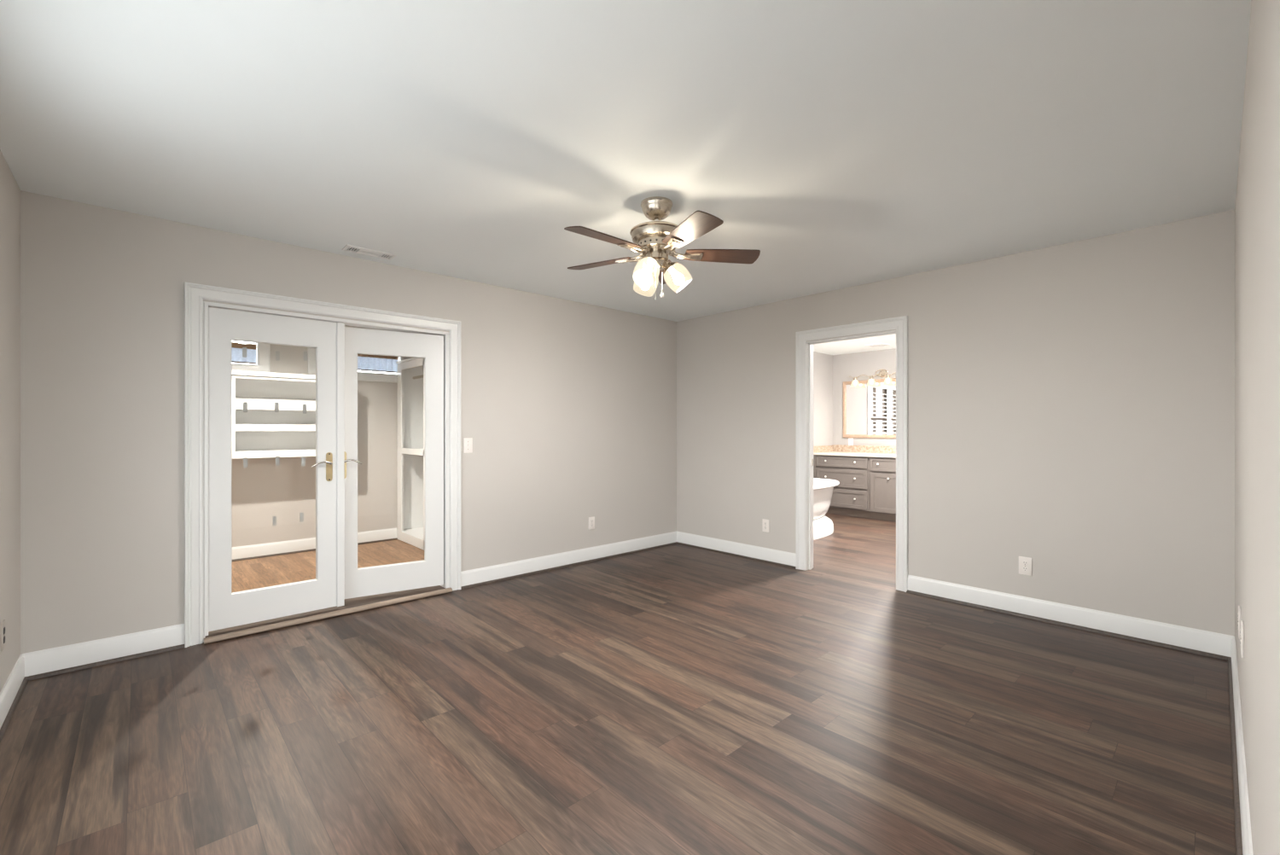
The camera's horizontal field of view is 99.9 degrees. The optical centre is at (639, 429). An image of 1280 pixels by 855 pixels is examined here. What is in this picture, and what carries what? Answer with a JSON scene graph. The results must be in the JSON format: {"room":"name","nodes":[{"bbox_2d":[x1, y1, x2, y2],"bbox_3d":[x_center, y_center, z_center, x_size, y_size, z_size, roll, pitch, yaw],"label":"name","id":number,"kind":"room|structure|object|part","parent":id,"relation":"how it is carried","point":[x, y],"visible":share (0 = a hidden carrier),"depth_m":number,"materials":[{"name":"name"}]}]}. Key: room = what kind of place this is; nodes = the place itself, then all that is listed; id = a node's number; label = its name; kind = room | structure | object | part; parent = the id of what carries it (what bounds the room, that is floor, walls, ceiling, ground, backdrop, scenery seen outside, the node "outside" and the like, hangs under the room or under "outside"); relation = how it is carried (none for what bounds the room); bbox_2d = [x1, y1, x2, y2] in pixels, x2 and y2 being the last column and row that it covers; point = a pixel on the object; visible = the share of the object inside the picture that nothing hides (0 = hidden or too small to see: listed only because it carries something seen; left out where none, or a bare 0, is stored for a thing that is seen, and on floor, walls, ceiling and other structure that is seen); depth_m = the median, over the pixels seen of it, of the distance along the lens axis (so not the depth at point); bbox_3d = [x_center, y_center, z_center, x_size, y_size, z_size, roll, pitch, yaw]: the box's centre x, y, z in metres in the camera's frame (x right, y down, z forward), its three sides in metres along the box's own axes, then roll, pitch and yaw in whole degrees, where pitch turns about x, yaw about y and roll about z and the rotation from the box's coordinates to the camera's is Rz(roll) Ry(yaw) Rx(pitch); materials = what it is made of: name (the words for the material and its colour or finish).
{"room":"empty bedroom","nodes":[
{"label":"empty bedroom","id":0,"kind":"room"},
{"bbox_2d":[0,149,20,692],"bbox_3d":[-1.681,0.028,1.083,0.120,2.440,4.244,0,0,-43],"label":"wall","id":1,"kind":"structure","parent":0,"point":[9,189],"depth_m":2.44,"materials":[{"name":"beige paint"}]},
{"bbox_2d":[0,619,5,651],"bbox_3d":[-2.739,0.884,2.314,0.008,0.118,0.074,0,0,-43],"label":"wall outlet","id":2,"kind":"object","parent":1,"relation":"attached to","point":[2,624],"visible":1,"depth_m":2.30,"materials":[{"name":"paint"}]},
{"bbox_2d":[0,654,28,743],"bbox_3d":[-1.669,1.182,1.177,0.027,0.132,4.124,0,0,-43],"label":"baseboard","id":3,"kind":"structure","parent":1,"relation":"attached to","point":[10,695],"depth_m":2.40,"materials":[{"name":"white wood"}]},
{"bbox_2d":[231,325,397,546],"bbox_3d":[-3.571,0.028,5.481,3.240,2.440,0.120,0,0,-43],"label":"wall","id":4,"kind":"structure","parent":0,"point":[262,491],"depth_m":5.50,"materials":[{"name":"beige paint"}]},
{"bbox_2d":[231,343,269,372],"bbox_3d":[-4.034,-0.753,5.032,0.935,0.432,0.137,0,0,-43],"label":"window","id":5,"kind":"structure","parent":4,"relation":"in","point":[262,364],"depth_m":5.26,"materials":[{"name":"white wood"}]},
{"bbox_2d":[231,342,256,364],"bbox_3d":[-4.020,-0.743,5.029,0.728,0.197,0.032,0,0,-43],"label":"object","id":6,"kind":"structure","parent":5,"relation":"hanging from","point":[236,348],"depth_m":5.20,"materials":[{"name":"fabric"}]},
{"bbox_3d":[-4.020,-0.723,5.030,0.708,0.129,0.031,0,0,-43],"label":"fabric panel","id":7,"kind":"part","parent":6,"relation":"part of","materials":[{"name":"blue fabric"}]},
{"bbox_3d":[-4.042,-0.753,5.040,0.751,0.248,0.113,0,0,-43],"label":"sash","id":8,"kind":"part","parent":5,"relation":"part of","materials":[{"name":"white wood"}]},
{"bbox_2d":[231,370,315,459],"bbox_3d":[-3.441,-0.141,5.315,1.055,0.807,0.298,0,0,-43],"label":"shelf unit","id":9,"kind":"object","parent":4,"relation":"attached to","point":[260,432],"visible":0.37,"depth_m":5.24,"materials":[{"name":"white wood"}]},
{"bbox_3d":[-3.805,-0.117,4.986,0.055,0.760,0.284,0,0,-43],"label":"panel","id":10,"kind":"part","parent":9,"relation":"part of","materials":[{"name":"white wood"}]},
{"bbox_2d":[243,457,247,467],"bbox_3d":[-2.451,0.203,3.339,0.022,0.062,0.026,0,0,-43],"label":"hook","id":11,"kind":"object","parent":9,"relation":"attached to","point":[245,459],"visible":1,"depth_m":3.33,"materials":[{"name":"grey plastic"}]},
{"bbox_3d":[-3.442,-0.253,5.316,0.925,0.126,0.272,0,0,-43],"label":"tilted shelf","id":12,"kind":"part","parent":9,"relation":"part of","materials":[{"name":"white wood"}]},
{"bbox_3d":[-3.442,-0.020,5.316,0.925,0.064,0.272,0,0,-43],"label":"shelf","id":13,"kind":"part","parent":9,"relation":"part of","materials":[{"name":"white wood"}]},
{"bbox_3d":[-3.442,0.231,5.316,0.925,0.065,0.272,0,0,-43],"label":"shelf","id":14,"kind":"part","parent":9,"relation":"part of","materials":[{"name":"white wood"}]},
{"bbox_3d":[-3.356,-0.485,5.223,0.925,0.023,0.020,0,0,-43],"label":"rail","id":15,"kind":"part","parent":9,"relation":"part of","materials":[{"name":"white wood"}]},
{"bbox_2d":[275,455,279,465],"bbox_3d":[-2.329,0.198,3.453,0.022,0.062,0.026,0,0,-43],"label":"hook","id":16,"kind":"object","parent":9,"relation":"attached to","point":[277,457],"visible":1,"depth_m":3.44,"materials":[{"name":"grey plastic"}]},
{"bbox_2d":[301,456,305,465],"bbox_3d":[-2.225,0.208,3.550,0.022,0.062,0.026,0,0,-43],"label":"hook","id":17,"kind":"object","parent":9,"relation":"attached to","point":[303,458],"visible":1,"depth_m":3.54,"materials":[{"name":"grey plastic"}]},
{"bbox_2d":[272,516,276,525],"bbox_3d":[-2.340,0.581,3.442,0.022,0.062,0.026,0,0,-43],"label":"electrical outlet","id":18,"kind":"object","parent":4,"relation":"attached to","point":[274,518],"visible":1,"depth_m":3.43,"materials":[{"name":"grey plastic"}]},
{"bbox_2d":[299,512,303,522],"bbox_3d":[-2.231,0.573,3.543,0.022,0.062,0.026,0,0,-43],"label":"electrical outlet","id":19,"kind":"object","parent":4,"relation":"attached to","point":[301,514],"visible":1,"depth_m":3.53,"materials":[{"name":"grey plastic"}]},
{"bbox_2d":[231,527,397,561],"bbox_3d":[-3.693,1.182,5.267,2.530,0.132,0.027,0,0,-43],"label":"baseboard","id":20,"kind":"structure","parent":4,"relation":"attached to","point":[254,551],"depth_m":5.42,"materials":[{"name":"white wood"}]},
{"bbox_2d":[308,347,410,383],"bbox_3d":[-3.079,-0.753,5.920,1.024,0.432,0.137,0,0,-43],"label":"window","id":21,"kind":"structure","parent":4,"relation":"in","point":[365,376],"depth_m":5.91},
{"bbox_2d":[357,354,398,372],"bbox_3d":[-3.071,-0.757,5.913,0.813,0.207,0.032,0,0,-43],"label":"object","id":22,"kind":"structure","parent":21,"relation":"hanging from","point":[366,363],"depth_m":6.03,"materials":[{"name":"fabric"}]},
{"bbox_3d":[-3.087,-0.753,5.929,0.840,0.248,0.113,0,0,-43],"label":"sash","id":23,"kind":"part","parent":21,"relation":"part of","materials":[{"name":"white wood"}]},
{"bbox_2d":[20,190,676,653],"bbox_3d":[-1.423,0.028,4.306,4.890,2.440,0.120,0,0,-43],"label":"wall","id":24,"kind":"structure","parent":0,"point":[568,408],"depth_m":3.10,"materials":[{"name":"beige paint"}]},
{"bbox_2d":[20,623,184,680],"bbox_3d":[-2.846,1.182,2.880,0.623,0.132,0.027,0,0,-43],"label":"baseboard","id":25,"kind":"structure","parent":24,"relation":"attached to","point":[48,662],"depth_m":2.86,"materials":[{"name":"white wood"}]},
{"bbox_3d":[-2.842,1.239,2.875,0.623,0.018,0.013,0,0,-43],"label":"shoe moulding","id":26,"kind":"part","parent":25,"relation":"part of","materials":[{"name":"wood"}]},
{"bbox_2d":[208,307,344,631],"bbox_3d":[-2.291,0.236,3.426,0.735,1.928,0.104,0,0,-43],"label":"door","id":27,"kind":"structure","parent":24,"relation":"in","point":[226,609],"depth_m":3.44,"materials":[{"name":"white wood"}]},
{"bbox_2d":[242,347,246,357],"bbox_3d":[-2.454,-0.480,3.336,0.022,0.062,0.026,0,0,-43],"label":"hook","id":28,"kind":"object","parent":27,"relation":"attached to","point":[244,349],"visible":1,"depth_m":3.33,"materials":[{"name":"grey plastic"}]},
{"bbox_2d":[243,401,247,412],"bbox_3d":[-2.452,-0.140,3.338,0.022,0.062,0.026,0,0,-43],"label":"hook","id":29,"kind":"object","parent":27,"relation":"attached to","point":[245,404],"visible":1,"depth_m":3.33,"materials":[{"name":"grey plastic"}]},
{"bbox_2d":[274,402,279,412],"bbox_3d":[-2.332,-0.145,3.450,0.022,0.062,0.026,0,0,-43],"label":"hook","id":30,"kind":"object","parent":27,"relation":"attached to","point":[276,404],"visible":1,"depth_m":3.44,"materials":[{"name":"grey plastic"}]},
{"bbox_2d":[275,350,279,360],"bbox_3d":[-2.329,-0.474,3.453,0.022,0.062,0.026,0,0,-43],"label":"hook","id":31,"kind":"object","parent":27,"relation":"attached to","point":[277,353],"visible":1,"depth_m":3.44,"materials":[{"name":"grey plastic"}]},
{"bbox_2d":[302,404,306,413],"bbox_3d":[-2.219,-0.139,3.555,0.022,0.062,0.026,0,0,-43],"label":"hook","id":32,"kind":"object","parent":27,"relation":"attached to","point":[304,405],"visible":1,"depth_m":3.54,"materials":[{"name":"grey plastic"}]},
{"bbox_2d":[303,351,307,360],"bbox_3d":[-2.216,-0.487,3.558,0.022,0.062,0.026,0,0,-43],"label":"hook","id":33,"kind":"object","parent":27,"relation":"attached to","point":[305,352],"visible":1,"depth_m":3.55,"materials":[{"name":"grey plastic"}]},
{"bbox_3d":[-2.109,0.225,3.562,0.125,0.040,0.054,0,0,-43],"label":"lever","id":34,"kind":"part","parent":27,"relation":"part of","materials":[{"name":"metal"}]},
{"bbox_2d":[184,281,460,647],"bbox_3d":[-2.053,0.200,3.697,1.654,2.096,0.149,0,0,-43],"label":"door frame","id":35,"kind":"structure","parent":24,"relation":"attached to","point":[195,310],"depth_m":3.17,"materials":[{"name":"white wood"}]},
{"bbox_2d":[344,326,443,599],"bbox_3d":[-1.814,0.234,3.963,0.710,1.924,0.104,0,0,-32],"label":"door","id":36,"kind":"structure","parent":24,"relation":"in","point":[428,572],"depth_m":4.01,"materials":[{"name":"white wood"}]},
{"bbox_3d":[-2.033,0.225,3.798,0.125,0.040,0.054,0,0,-32],"label":"lever","id":37,"kind":"part","parent":36,"relation":"part of","materials":[{"name":"metal"}]},
{"bbox_2d":[463,437,472,453],"bbox_3d":[-1.362,0.123,4.268,0.074,0.118,0.018,0,0,-43],"label":"light switch","id":38,"kind":"object","parent":24,"relation":"attached to","point":[468,442],"visible":1,"depth_m":4.27,"materials":[{"name":"white plastic"}]},
{"bbox_2d":[460,531,676,589],"bbox_3d":[-0.496,1.182,5.068,2.494,0.132,0.027,0,0,-43],"label":"baseboard","id":39,"kind":"structure","parent":24,"relation":"attached to","point":[473,578],"depth_m":4.86,"materials":[{"name":"white wood"}]},
{"bbox_2d":[588,516,594,529],"bbox_3d":[-0.459,0.887,5.115,0.074,0.118,0.008,0,0,-43],"label":"wall outlet","id":40,"kind":"object","parent":24,"relation":"attached to","point":[591,520],"visible":1,"depth_m":5.11,"materials":[{"name":"white plastic"}]},
{"bbox_2d":[0,512,1235,854],"bbox_3d":[0.656,1.298,4.929,8.943,0.100,6.849,0,0,-43],"label":"floor","id":41,"kind":"structure","parent":0,"point":[677,699],"depth_m":2.24,"materials":[{"name":"brown wood"}]},
{"bbox_2d":[203,585,452,644],"bbox_3d":[-2.084,1.231,3.731,1.482,0.034,0.298,0,0,-43],"label":"threshold","id":42,"kind":"object","parent":41,"relation":"on","point":[356,604],"visible":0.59,"depth_m":3.61,"materials":[{"name":"brown wood"}]},
{"bbox_2d":[395,357,424,550],"bbox_3d":[-2.231,0.234,5.886,0.480,2.019,1.081,0,0,-43],"label":"shelving unit","id":43,"kind":"object","parent":41,"relation":"on","point":[410,371],"visible":0.41,"depth_m":6.18,"materials":[{"name":"white wood"}]},
{"bbox_3d":[-2.585,0.245,6.282,0.436,1.995,0.020,0,0,-43],"label":"panel","id":44,"kind":"part","parent":43,"relation":"part of","materials":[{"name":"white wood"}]},
{"bbox_2d":[402,527,423,539],"bbox_3d":[-2.227,1.151,5.898,0.434,0.023,1.029,0,0,-43],"label":"shelf","id":45,"kind":"object","parent":43,"relation":"attached to","point":[408,532],"depth_m":5.95,"materials":[{"name":"white wood"}]},
{"bbox_3d":[-2.270,-0.602,5.858,0.032,0.032,1.029,0,0,-43],"label":"closet rod","id":46,"kind":"part","parent":43,"relation":"part of","materials":[{"name":"silver metal"}]},
{"bbox_2d":[813,477,839,540],"bbox_3d":[1.742,0.939,6.362,1.736,0.619,0.840,0,0,-43],"label":"bathtub","id":47,"kind":"object","parent":41,"relation":"on","point":[823,488],"visible":0.28,"depth_m":6.29,"materials":[{"name":"white ceramic"}]},
{"bbox_2d":[813,477,839,519],"bbox_3d":[1.742,0.836,6.362,1.736,0.414,0.840,0,0,-43],"label":"tub","id":48,"kind":"object","parent":47,"relation":"in","point":[823,488],"depth_m":6.30,"materials":[{"name":"white ceramic"}]},
{"bbox_2d":[814,454,872,518],"bbox_3d":[3.137,0.812,8.037,0.665,0.872,0.841,0,0,-43],"label":"vanity cabinet","id":49,"kind":"object","parent":41,"relation":"on","point":[851,497],"visible":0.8,"depth_m":7.77,"materials":[{"name":"grey paint"}]},
{"bbox_3d":[2.928,0.703,7.833,0.020,0.261,0.774,0,0,-43],"label":"drawer","id":50,"kind":"part","parent":49,"relation":"part of","materials":[{"name":"beige paint"}]},
{"bbox_3d":[2.928,0.469,7.833,0.020,0.146,0.774,0,0,-43],"label":"drawer","id":51,"kind":"part","parent":49,"relation":"part of","materials":[{"name":"beige paint"}]},
{"bbox_3d":[2.928,0.993,7.833,0.020,0.260,0.774,0,0,-43],"label":"drawer","id":52,"kind":"part","parent":49,"relation":"part of","materials":[{"name":"beige paint"}]},
{"bbox_2d":[869,456,896,521],"bbox_3d":[3.733,0.812,7.397,0.665,0.872,0.903,0,0,-43],"label":"vanity cabinet","id":53,"kind":"object","parent":41,"relation":"on","point":[882,470],"visible":0.37,"depth_m":7.40,"materials":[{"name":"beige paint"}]},
{"bbox_2d":[813,444,896,457],"bbox_3d":[3.448,0.305,7.708,0.661,0.139,1.786,0,0,-43],"label":"countertop","id":54,"kind":"structure","parent":53,"relation":"on","point":[834,450],"depth_m":8.11,"materials":[{"name":"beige stone"}]},
{"bbox_3d":[3.364,0.483,7.364,0.020,0.174,0.427,0,0,-43],"label":"drawer","id":55,"kind":"part","parent":53,"relation":"part of","materials":[{"name":"beige paint"}]},
{"bbox_3d":[3.364,0.866,7.364,0.020,0.540,0.427,0,0,-43],"label":"door","id":56,"kind":"part","parent":53,"relation":"part of","materials":[{"name":"beige paint"}]},
{"bbox_2d":[0,0,1250,354],"bbox_3d":[1.404,-1.242,4.126,8.783,0.100,4.494,0,0,-43],"label":"ceiling","id":57,"kind":"structure","parent":0,"point":[846,143],"depth_m":2.11,"materials":[{"name":"white paint"}]},
{"bbox_2d":[341,244,396,260],"bbox_3d":[-1.813,-1.188,3.606,0.310,0.009,0.130,0,0,-43],"label":"ceiling vent","id":58,"kind":"object","parent":57,"relation":"in","point":[347,247],"visible":1,"depth_m":3.59,"materials":[{"name":"white metal"}]},
{"bbox_2d":[564,196,760,299],"bbox_3d":[0.060,-0.933,2.805,1.027,0.517,1.067,0,0,-43],"label":"ceiling fan","id":59,"kind":"object","parent":57,"relation":"hanging from","point":[655,240],"visible":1,"depth_m":2.77,"materials":[{"name":"brown wood"}]},
{"bbox_3d":[-0.216,-0.928,3.003,0.400,0.034,0.138,0,0,30],"label":"blade","id":60,"kind":"part","parent":59,"relation":"part of","materials":[{"name":"brown wood"}]},
{"bbox_3d":[-0.171,-0.928,2.594,0.400,0.034,0.138,0,0,-42],"label":"blade","id":61,"kind":"part","parent":59,"relation":"part of","materials":[{"name":"brown wood"}]},
{"bbox_3d":[0.036,-0.810,2.740,0.055,0.094,0.085,0,0,30],"label":"bulb","id":62,"kind":"part","parent":59,"relation":"part of","materials":[{"name":"white glass"}]},
{"bbox_3d":[0.032,-0.800,2.926,0.129,0.153,0.151,0,0,-30],"label":"lamp shade","id":63,"kind":"part","parent":59,"relation":"part of","materials":[{"name":"white glass"}]},
{"bbox_3d":[0.032,-0.800,2.732,0.129,0.153,0.151,0,0,30],"label":"lamp shade","id":64,"kind":"part","parent":59,"relation":"part of","materials":[{"name":"white glass"}]},
{"bbox_3d":[0.114,-0.784,2.781,0.003,0.168,0.003,0,0,-43],"label":"pull chain","id":65,"kind":"part","parent":59,"relation":"part of","materials":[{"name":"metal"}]},
{"bbox_3d":[0.160,-0.928,3.172,0.138,0.034,0.400,0,0,12],"label":"blade","id":66,"kind":"part","parent":59,"relation":"part of","materials":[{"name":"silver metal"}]},
{"bbox_3d":[0.158,-0.853,2.829,0.086,0.079,0.103,0,0,0],"label":"lamp arm","id":67,"kind":"part","parent":59,"relation":"part of","materials":[{"name":"silver metal"}]},
{"bbox_3d":[0.200,-0.800,2.829,0.151,0.153,0.129,0,0,0],"label":"lamp shade","id":68,"kind":"part","parent":59,"relation":"part of","materials":[{"name":"white glass"}]},
{"bbox_3d":[0.231,-0.928,2.510,0.138,0.034,0.400,0,0,-24],"label":"blade","id":69,"kind":"part","parent":59,"relation":"part of","materials":[{"name":"brown wood"}]},
{"bbox_3d":[0.436,-0.928,2.867,0.400,0.034,0.138,0,0,-6],"label":"blade","id":70,"kind":"part","parent":59,"relation":"part of","materials":[{"name":"brown wood"}]},
{"bbox_2d":[865,343,890,347],"bbox_3d":[3.326,-1.187,7.522,0.240,0.010,0.240,0,0,-43],"label":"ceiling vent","id":71,"kind":"object","parent":57,"relation":"in","point":[877,344],"visible":1,"depth_m":7.51,"materials":[{"name":"white metal"}]},
{"bbox_2d":[813,351,832,477],"bbox_3d":[1.748,0.028,7.433,3.773,2.440,0.120,0,0,-43],"label":"wall","id":72,"kind":"structure","parent":0,"point":[823,363],"depth_m":8.38,"materials":[{"name":"paint"}]},
{"bbox_2d":[832,349,896,446],"bbox_3d":[4.287,0.028,7.386,0.120,2.440,3.410,0,0,-43],"label":"wall","id":73,"kind":"structure","parent":0,"point":[856,364],"depth_m":8.31,"materials":[{"name":"paint"}]},
{"bbox_2d":[848,437,853,445],"bbox_3d":[3.280,0.180,8.374,0.008,0.118,0.074,0,0,-43],"label":"wall outlet","id":74,"kind":"object","parent":73,"relation":"attached to","point":[850,439],"visible":1,"depth_m":8.37,"materials":[{"name":"white plastic"}]},
{"bbox_2d":[832,444,896,453],"bbox_3d":[3.682,0.289,7.926,0.020,0.107,1.786,0,0,-43],"label":"backsplash","id":75,"kind":"structure","parent":73,"relation":"attached to","point":[874,449],"depth_m":8.18,"materials":[{"name":"beige stone"}]},
{"bbox_2d":[843,378,896,438],"bbox_3d":[3.720,-0.318,7.886,0.027,0.881,1.555,0,0,-43],"label":"wall mirror","id":76,"kind":"object","parent":73,"relation":"attached to","point":[868,411],"visible":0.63,"depth_m":8.15,"materials":[{"name":"beige mirror"}]},
{"bbox_2d":[849,368,896,387],"bbox_3d":[3.563,-0.780,7.948,0.174,0.243,0.984,0,0,-43],"label":"vanity light","id":77,"kind":"object","parent":73,"relation":"attached to","point":[882,373],"visible":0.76,"depth_m":8.00,"materials":[{"name":"white glass"}]},
{"bbox_3d":[3.291,-0.712,8.221,0.148,0.105,0.148,0,0,-43],"label":"lamp shade","id":78,"kind":"part","parent":77,"relation":"part of","materials":[{"name":"white glass"}]},
{"bbox_3d":[3.460,-0.712,8.039,0.148,0.105,0.148,0,0,-43],"label":"lamp shade","id":79,"kind":"part","parent":77,"relation":"part of","materials":[{"name":"white glass"}]},
{"bbox_3d":[3.586,-0.846,7.970,0.095,0.113,0.984,0,0,-43],"label":"scroll arm","id":80,"kind":"part","parent":77,"relation":"part of","materials":[{"name":"silver metal"}]},
{"bbox_3d":[3.626,-0.712,7.861,0.148,0.105,0.148,0,0,-43],"label":"lamp shade","id":81,"kind":"part","parent":77,"relation":"part of","materials":[{"name":"white glass"}]},
{"bbox_2d":[676,209,1234,636],"bbox_3d":[1.857,0.028,4.459,0.120,2.440,4.364,0,0,-43],"label":"wall","id":82,"kind":"structure","parent":0,"point":[1071,406],"depth_m":3.54,"materials":[{"name":"beige paint"}]},
{"bbox_2d":[676,531,795,569],"bbox_3d":[0.900,1.182,5.378,0.027,0.132,1.475,0,0,-43],"label":"baseboard","id":83,"kind":"structure","parent":82,"relation":"attached to","point":[752,552],"depth_m":5.30,"materials":[{"name":"white wood"}]},
{"bbox_2d":[762,518,768,532],"bbox_3d":[1.188,0.905,5.083,0.008,0.118,0.074,0,0,-43],"label":"wall outlet","id":84,"kind":"object","parent":82,"relation":"attached to","point":[765,522],"visible":1,"depth_m":5.08,"materials":[{"name":"white plastic"}]},
{"bbox_2d":[795,315,907,592],"bbox_3d":[1.776,0.184,4.527,0.144,2.127,0.958,0,0,-43],"label":"door frame","id":85,"kind":"structure","parent":82,"relation":"attached to","point":[804,351],"depth_m":4.72,"materials":[{"name":"white wood"}]},
{"bbox_2d":[1018,556,1031,575],"bbox_3d":[2.575,0.909,3.594,0.008,0.118,0.074,0,0,-43],"label":"wall outlet","id":86,"kind":"object","parent":82,"relation":"attached to","point":[1025,563],"visible":1,"depth_m":3.59,"materials":[{"name":"white plastic"}]},
{"bbox_2d":[1022,560,1028,565],"bbox_3d":[2.573,0.889,3.592,0.002,0.028,0.034,0,0,-43],"label":"receptacle","id":87,"kind":"object","parent":86,"relation":"attached to","point":[1024,562],"depth_m":3.59,"materials":[{"name":"white plastic"}]},
{"bbox_2d":[1022,566,1028,570],"bbox_3d":[2.573,0.928,3.592,0.002,0.028,0.034,0,0,-43],"label":"receptacle","id":88,"kind":"object","parent":86,"relation":"attached to","point":[1024,568],"depth_m":3.59,"materials":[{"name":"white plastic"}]},
{"bbox_2d":[906,575,1233,660],"bbox_3d":[2.631,1.182,3.519,0.027,0.132,1.694,0,0,-43],"label":"baseboard","id":89,"kind":"structure","parent":82,"relation":"attached to","point":[1186,639],"depth_m":3.37,"materials":[{"name":"white wood"}]},
{"bbox_2d":[1234,0,1279,854],"bbox_3d":[1.513,0.028,1.240,4.770,2.440,0.120,0,0,-43],"label":"wall","id":90,"kind":"structure","parent":0,"point":[1257,208],"depth_m":1.21,"materials":[{"name":"beige paint"}]},
{"bbox_2d":[1237,605,1240,638],"bbox_3d":[2.456,0.786,2.205,0.074,0.118,0.008,0,0,-43],"label":"wall outlet","id":91,"kind":"object","parent":90,"relation":"attached to","point":[1239,607],"visible":1,"depth_m":2.18,"materials":[{"name":"white plastic"}]},
{"bbox_2d":[1227,636,1253,854],"bbox_3d":[1.732,1.182,1.543,4.036,0.132,0.027,0,0,-43],"label":"baseboard","id":92,"kind":"structure","parent":90,"relation":"attached to","point":[1242,814],"depth_m":1.87,"materials":[{"name":"white wood"}]},
{"bbox_3d":[1.727,1.239,1.548,4.036,0.018,0.013,0,0,-43],"label":"shoe moulding","id":93,"kind":"part","parent":92,"relation":"part of","materials":[{"name":"wood"}]},
{"bbox_2d":[1239,620,1244,657],"bbox_3d":[2.167,0.752,1.936,0.074,0.118,0.008,0,0,-43],"label":"wall outlet","id":94,"kind":"object","parent":90,"relation":"attached to","point":[1242,631],"visible":1,"depth_m":1.91,"materials":[{"name":"white plastic"}]}
]}

